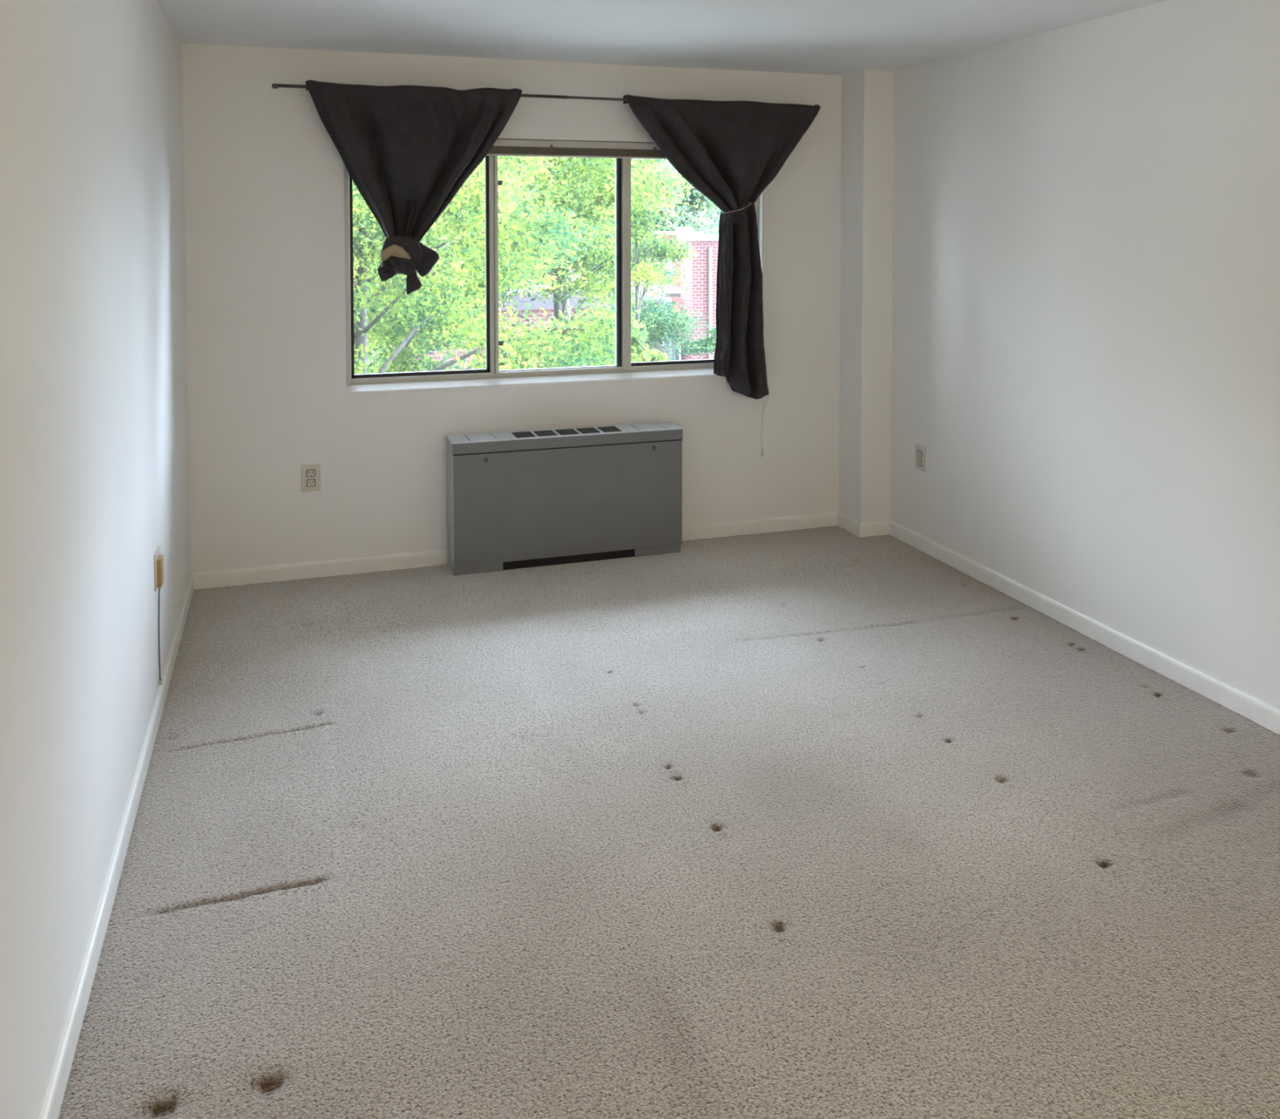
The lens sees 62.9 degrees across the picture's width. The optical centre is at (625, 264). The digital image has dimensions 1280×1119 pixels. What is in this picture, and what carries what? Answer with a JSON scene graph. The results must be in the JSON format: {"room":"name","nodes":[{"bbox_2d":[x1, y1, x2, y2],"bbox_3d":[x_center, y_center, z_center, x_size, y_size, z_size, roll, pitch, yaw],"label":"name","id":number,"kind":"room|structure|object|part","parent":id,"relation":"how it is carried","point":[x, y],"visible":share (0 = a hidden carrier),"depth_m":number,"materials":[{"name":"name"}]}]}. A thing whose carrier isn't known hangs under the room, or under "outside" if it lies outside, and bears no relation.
{"room":"empty bedroom","nodes":[
{"label":"empty bedroom","id":0,"kind":"room"},
{"bbox_2d":[0,0,191,1118],"bbox_3d":[-1.033,0.335,1.482,0.200,2.590,6.629,-1,2,-18],"label":"wall","id":1,"kind":"structure","parent":0,"point":[95,465],"depth_m":2.22,"materials":[{"name":"paint"}]},
{"bbox_2d":[39,573,194,1118],"bbox_3d":[-0.931,1.543,1.560,0.013,0.078,6.629,-1,2,-18],"label":"baseboard","id":2,"kind":"structure","parent":1,"relation":"attached to","point":[51,1109],"depth_m":2.44,"materials":[{"name":"paint"}]},
{"bbox_2d":[154,545,164,685],"bbox_3d":[-1.564,1.185,3.522,0.020,0.458,0.105,-1,2,-18],"label":"wall jack","id":3,"kind":"object","parent":1,"relation":"attached to","point":[158,559],"visible":1,"depth_m":3.50,"materials":[{"name":"beige plastic"}]},
{"bbox_3d":[-1.571,1.018,3.514,0.006,0.123,0.105,-1,2,-18],"label":"plate","id":4,"kind":"part","parent":3,"relation":"part of","materials":[{"name":"beige plastic"}]},
{"bbox_2d":[182,43,841,573],"bbox_3d":[-0.342,0.191,5.290,3.854,2.590,0.200,-1,2,-18],"label":"wall","id":5,"kind":"structure","parent":0,"point":[264,193],"depth_m":4.92,"materials":[{"name":"paint"}]},
{"bbox_2d":[301,464,320,492],"bbox_3d":[-1.456,0.988,4.850,0.084,0.125,0.009,-1,2,-18],"label":"wall outlet","id":6,"kind":"object","parent":5,"relation":"attached to","point":[310,473],"visible":1,"depth_m":4.85,"materials":[{"name":"beige plastic"}]},
{"bbox_2d":[306,479,315,487],"bbox_3d":[-1.456,1.011,4.849,0.040,0.035,0.001,-1,2,-18],"label":"receptacle","id":7,"kind":"object","parent":6,"relation":"attached to","point":[309,482],"depth_m":4.85,"materials":[{"name":"beige plastic"}]},
{"bbox_2d":[306,469,315,477],"bbox_3d":[-1.456,0.966,4.848,0.040,0.035,0.001,-1,2,-18],"label":"receptacle","id":8,"kind":"object","parent":6,"relation":"attached to","point":[309,473],"depth_m":4.85,"materials":[{"name":"beige plastic"}]},
{"bbox_2d":[192,511,838,589],"bbox_3d":[-0.392,1.405,5.207,3.280,0.078,0.013,-1,2,-18],"label":"baseboard","id":9,"kind":"structure","parent":5,"relation":"attached to","point":[351,566],"depth_m":4.96,"materials":[{"name":"paint"}]},
{"bbox_2d":[271,83,819,106],"bbox_3d":[-0.288,-0.795,5.117,2.726,0.061,0.091,-1,2,-18],"label":"curtain rod","id":10,"kind":"object","parent":5,"relation":"attached to","point":[273,86],"visible":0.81,"depth_m":5.05,"materials":[{"name":"metal"}]},
{"bbox_2d":[305,80,522,294],"bbox_3d":[-0.958,-0.349,4.848,0.987,0.970,0.168,-1,2,-18],"label":"curtain","id":11,"kind":"object","parent":10,"relation":"hanging from","point":[408,150],"visible":1,"depth_m":4.81,"materials":[{"name":"grey fabric"}]},
{"bbox_2d":[622,94,820,399],"bbox_3d":[0.514,-0.076,5.340,1.074,1.543,0.164,-1,2,-22],"label":"curtain","id":12,"kind":"object","parent":10,"relation":"hanging from","point":[730,152],"visible":1,"depth_m":5.33,"materials":[{"name":"grey fabric"}]},
{"bbox_2d":[343,139,758,395],"bbox_3d":[-0.314,-0.011,5.260,2.131,1.216,0.159,-1,2,-18],"label":"window","id":13,"kind":"structure","parent":5,"relation":"in","point":[624,371],"depth_m":5.16,"materials":[{"name":"paint"}]},
{"bbox_3d":[-0.299,0.578,5.239,2.131,0.042,0.069,-1,2,-18],"label":"sill","id":14,"kind":"part","parent":13,"relation":"part of","materials":[{"name":"paint"}]},
{"bbox_2d":[486,139,768,457],"bbox_3d":[-0.271,0.208,5.215,2.149,1.642,0.051,-1,2,-18],"label":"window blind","id":15,"kind":"object","parent":13,"relation":"attached to","point":[513,148],"visible":0.46,"depth_m":5.19,"materials":[{"name":"white plastic"}]},
{"bbox_3d":[-0.297,-0.596,5.184,2.101,0.033,0.036,-1,2,-18],"label":"head rail","id":16,"kind":"part","parent":15,"relation":"part of","materials":[{"name":"white metal"}]},
{"bbox_3d":[-0.297,-0.538,5.187,2.085,0.009,0.027,-1,2,-18],"label":"rail","id":17,"kind":"part","parent":15,"relation":"part of","materials":[{"name":"grey metal"}]},
{"bbox_3d":[0.727,0.187,5.517,0.008,1.580,0.002,-1,2,-18],"label":"pull cord","id":18,"kind":"part","parent":15,"relation":"part of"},
{"bbox_2d":[604,158,719,244],"bbox_3d":[2.382,-2.078,80.535,14.540,14.407,11.094,-1,2,-18],"label":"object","id":19,"kind":"object","parent":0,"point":[691,218],"visible":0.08,"depth_m":78.45,"materials":[{"name":"white"}]},
{"bbox_2d":[157,0,1169,75],"bbox_3d":[0.705,-0.956,1.994,3.854,0.150,7.029,-1,2,-18],"label":"ceiling","id":20,"kind":"structure","parent":0,"point":[812,37],"depth_m":4.29,"materials":[{"name":"paint"}]},
{"bbox_2d":[57,525,1279,1118],"bbox_3d":[0.708,1.562,2.095,3.468,0.022,6.640,-1,2,-18],"label":"floor","id":21,"kind":"structure","parent":0,"point":[828,822],"depth_m":2.67,"materials":[{"name":"carpet"}]},
{"bbox_2d":[446,421,683,575],"bbox_3d":[-0.284,1.127,5.122,1.142,0.632,0.191,-1,2,-18],"label":"heating unit","id":22,"kind":"object","parent":21,"relation":"on","point":[524,499],"visible":1,"depth_m":5.03,"materials":[{"name":"metal"}]},
{"bbox_3d":[-0.827,1.137,4.952,0.004,0.627,0.183,-1,2,-18],"label":"panel","id":23,"kind":"part","parent":22,"relation":"part of","materials":[{"name":"metal"}]},
{"bbox_3d":[-0.691,1.426,4.927,0.233,0.050,0.008,-1,2,-18],"label":"foot panel","id":24,"kind":"part","parent":22,"relation":"part of","materials":[{"name":"metal"}]},
{"bbox_3d":[-0.687,0.819,4.978,0.125,0.002,0.146,-1,2,-18],"label":"access door","id":25,"kind":"part","parent":22,"relation":"part of","materials":[{"name":"metal"}]},
{"bbox_2d":[511,431,535,438],"bbox_3d":[-0.489,0.816,5.035,0.092,0.004,0.129,-1,2,-18],"label":"grille","id":26,"kind":"object","parent":22,"relation":"attached to","point":[514,434],"depth_m":5.02,"materials":[{"name":"metal"}]},
{"bbox_2d":[533,430,557,436],"bbox_3d":[-0.387,0.815,5.068,0.092,0.004,0.129,-1,2,-18],"label":"grille","id":27,"kind":"object","parent":22,"relation":"attached to","point":[535,433],"depth_m":5.06,"materials":[{"name":"metal"}]},
{"bbox_3d":[-0.285,0.817,5.112,1.142,0.006,0.187,-1,2,-18],"label":"panel","id":28,"kind":"part","parent":22,"relation":"part of","materials":[{"name":"metal"}]},
{"bbox_3d":[-0.259,0.848,5.032,1.142,0.050,0.016,-1,2,-18],"label":"trim","id":29,"kind":"part","parent":22,"relation":"part of","materials":[{"name":"metal"}]},
{"bbox_2d":[555,428,579,435],"bbox_3d":[-0.284,0.815,5.101,0.092,0.002,0.129,-1,2,-18],"label":"grille","id":30,"kind":"object","parent":22,"relation":"attached to","point":[559,431],"depth_m":5.10,"materials":[{"name":"metal"}]},
{"bbox_2d":[575,427,600,433],"bbox_3d":[-0.182,0.813,5.134,0.092,0.002,0.129,-1,2,-18],"label":"grille","id":31,"kind":"object","parent":22,"relation":"attached to","point":[579,430],"depth_m":5.13,"materials":[{"name":"metal"}]},
{"bbox_2d":[596,426,621,432],"bbox_3d":[-0.079,0.811,5.167,0.092,0.004,0.129,-1,2,-18],"label":"grille","id":32,"kind":"object","parent":22,"relation":"attached to","point":[600,428],"depth_m":5.16,"materials":[{"name":"metal"}]},
{"bbox_3d":[0.114,0.809,5.236,0.132,0.002,0.146,-1,2,-18],"label":"access door","id":33,"kind":"part","parent":22,"relation":"part of","materials":[{"name":"metal"}]},
{"bbox_3d":[0.161,1.415,5.201,0.238,0.050,0.008,-1,2,-18],"label":"foot panel","id":34,"kind":"part","parent":22,"relation":"part of","materials":[{"name":"metal"}]},
{"bbox_3d":[0.255,1.123,5.300,0.004,0.627,0.183,-1,2,-18],"label":"panel","id":35,"kind":"part","parent":22,"relation":"part of","materials":[{"name":"metal"}]},
{"bbox_2d":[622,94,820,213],"bbox_3d":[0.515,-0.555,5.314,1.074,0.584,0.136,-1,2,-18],"label":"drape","id":36,"kind":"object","parent":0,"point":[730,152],"depth_m":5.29,"materials":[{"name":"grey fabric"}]},
{"bbox_2d":[839,69,893,522],"bbox_3d":[1.288,0.209,5.595,0.184,2.470,0.240,-1,2,-18],"label":"wall","id":37,"kind":"structure","parent":0,"point":[867,95],"depth_m":5.50,"materials":[{"name":"paint"}]},
{"bbox_2d":[889,0,1279,710],"bbox_3d":[2.445,0.290,2.602,0.200,2.590,6.629,-1,2,-18],"label":"wall","id":38,"kind":"structure","parent":0,"point":[1086,305],"depth_m":4.05,"materials":[{"name":"paint"}]},
{"bbox_2d":[915,444,925,472],"bbox_3d":[1.484,0.974,5.269,0.009,0.125,0.084,-1,2,-18],"label":"wall outlet","id":39,"kind":"object","parent":38,"relation":"attached to","point":[920,451],"visible":1,"depth_m":5.26,"materials":[{"name":"beige plastic"}]},
{"bbox_2d":[917,458,922,466],"bbox_3d":[1.483,0.997,5.269,0.001,0.035,0.040,-1,2,-18],"label":"receptacle","id":40,"kind":"object","parent":39,"relation":"attached to","point":[919,460],"depth_m":5.27,"materials":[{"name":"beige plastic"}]},
{"bbox_2d":[917,449,922,457],"bbox_3d":[1.483,0.952,5.268,0.001,0.035,0.040,-1,2,-18],"label":"receptacle","id":41,"kind":"object","parent":39,"relation":"attached to","point":[919,451],"depth_m":5.26,"materials":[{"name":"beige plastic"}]},
{"bbox_2d":[837,511,1279,734],"bbox_3d":[2.261,1.502,2.588,0.188,0.078,6.629,-1,2,-18],"label":"baseboard","id":42,"kind":"structure","parent":38,"relation":"attached to","point":[1265,715],"depth_m":4.15,"materials":[{"name":"paint"}]},
{"label":"outside","id":43,"kind":"structure","parent":0,"visible":0},
{"bbox_3d":[1.626,4.129,109.255,250.000,0.200,193.471,-1,2,-18],"label":"ground","id":44,"kind":"structure","parent":43,"visible":0},
{"bbox_2d":[353,157,588,372],"bbox_3d":[-4.948,0.931,23.238,8.673,12.691,5.634,-1,2,-27],"label":"tree","id":45,"kind":"object","parent":44,"relation":"on","point":[557,171],"visible":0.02,"depth_m":23.40,"materials":[{"name":"green leaves"},{"name":"bark"}]},
{"bbox_2d":[391,276,615,372],"bbox_3d":[-4.571,3.692,34.885,6.764,6.275,7.500,-1,2,-18],"label":"brick house","id":46,"kind":"structure","parent":44,"relation":"on","point":[548,305],"depth_m":31.51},
{"bbox_2d":[352,155,656,374],"bbox_3d":[-3.698,2.546,13.146,9.076,10.253,5.751,-1,2,-18],"label":"leafy tree","id":47,"kind":"object","parent":44,"relation":"on","point":[365,306],"visible":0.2,"depth_m":12.89,"materials":[{"name":"green plant"}]},
{"bbox_2d":[353,155,706,373],"bbox_3d":[-1.843,1.741,19.277,7.041,11.399,5.792,0,2,-11],"label":"leafy tree","id":48,"kind":"object","parent":44,"relation":"on","point":[561,193],"visible":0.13,"depth_m":18.48,"materials":[{"name":"green plant"}]},
{"bbox_2d":[445,157,657,328],"bbox_3d":[-2.068,0.585,26.471,5.893,13.138,6.231,0,2,0],"label":"tree","id":49,"kind":"object","parent":44,"relation":"on","point":[566,308],"visible":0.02,"depth_m":25.30,"materials":[{"name":"green plant"}]},
{"bbox_2d":[568,247,674,351],"bbox_3d":[-0.991,2.241,65.689,6.938,6.853,4.800,-1,2,-18],"label":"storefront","id":50,"kind":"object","parent":44,"relation":"on","point":[672,265],"visible":0.07,"depth_m":64.44,"materials":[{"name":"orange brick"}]},
{"bbox_2d":[568,275,680,360],"bbox_3d":[-2.386,3.514,51.776,6.992,5.357,18.300,-1,2,-18],"label":"building","id":51,"kind":"structure","parent":44,"relation":"on","point":[675,291],"depth_m":43.78,"materials":[{"name":"red brick"}]},
{"bbox_3d":[1.858,4.713,43.832,0.450,3.551,0.100,-1,2,-18],"label":"pale panel","id":52,"kind":"part","parent":51,"relation":"part of","materials":[{"name":"white"}]},
{"bbox_3d":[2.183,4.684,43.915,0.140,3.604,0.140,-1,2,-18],"label":"door","id":53,"kind":"part","parent":51,"relation":"part of","materials":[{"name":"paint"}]},
{"bbox_2d":[613,320,668,362],"bbox_3d":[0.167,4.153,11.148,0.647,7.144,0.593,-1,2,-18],"label":"sapling","id":54,"kind":"object","parent":44,"relation":"on","point":[637,353],"visible":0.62,"depth_m":10.97,"materials":[{"name":"green plant"}]},
{"bbox_2d":[601,160,697,336],"bbox_3d":[0.321,2.926,16.047,1.679,9.224,1.773,-1,2,-18],"label":"slender tree","id":55,"kind":"object","parent":44,"relation":"on","point":[665,247],"visible":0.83,"depth_m":15.79,"materials":[{"name":"green plant"}]},
{"bbox_2d":[591,288,712,360],"bbox_3d":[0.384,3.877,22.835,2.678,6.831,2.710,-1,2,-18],"label":"bush","id":56,"kind":"object","parent":44,"relation":"on","point":[661,324],"visible":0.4,"depth_m":22.44,"materials":[{"name":"green plant"}]},
{"bbox_2d":[654,226,703,346],"bbox_3d":[3.673,1.445,71.265,2.979,8.018,1.600,-1,2,-18],"label":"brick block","id":57,"kind":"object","parent":44,"relation":"on","point":[679,230],"visible":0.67,"depth_m":70.57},
{"bbox_2d":[675,226,692,231],"bbox_3d":[3.962,-2.415,71.214,0.950,0.300,0.800,-1,2,-18],"label":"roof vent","id":58,"kind":"object","parent":57,"relation":"attached to","point":[677,228],"depth_m":70.86,"materials":[{"name":"white"}]},
{"bbox_2d":[672,325,715,359],"bbox_3d":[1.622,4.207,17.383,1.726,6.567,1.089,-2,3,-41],"label":"bush","id":59,"kind":"object","parent":44,"relation":"on","point":[703,346],"visible":0.33,"depth_m":17.00,"materials":[{"name":"green plant"}]},
{"bbox_2d":[676,235,718,359],"bbox_3d":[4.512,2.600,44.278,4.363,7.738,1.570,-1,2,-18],"label":"brick building","id":60,"kind":"structure","parent":44,"relation":"on","point":[700,274],"depth_m":43.15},
{"bbox_2d":[698,208,721,235],"bbox_3d":[5.483,-2.062,88.996,13.360,13.732,11.849,-1,2,-18],"label":"tree","id":61,"kind":"object","parent":44,"relation":"on","point":[718,211],"visible":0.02,"depth_m":86.20,"materials":[{"name":"green plant"}]}
]}

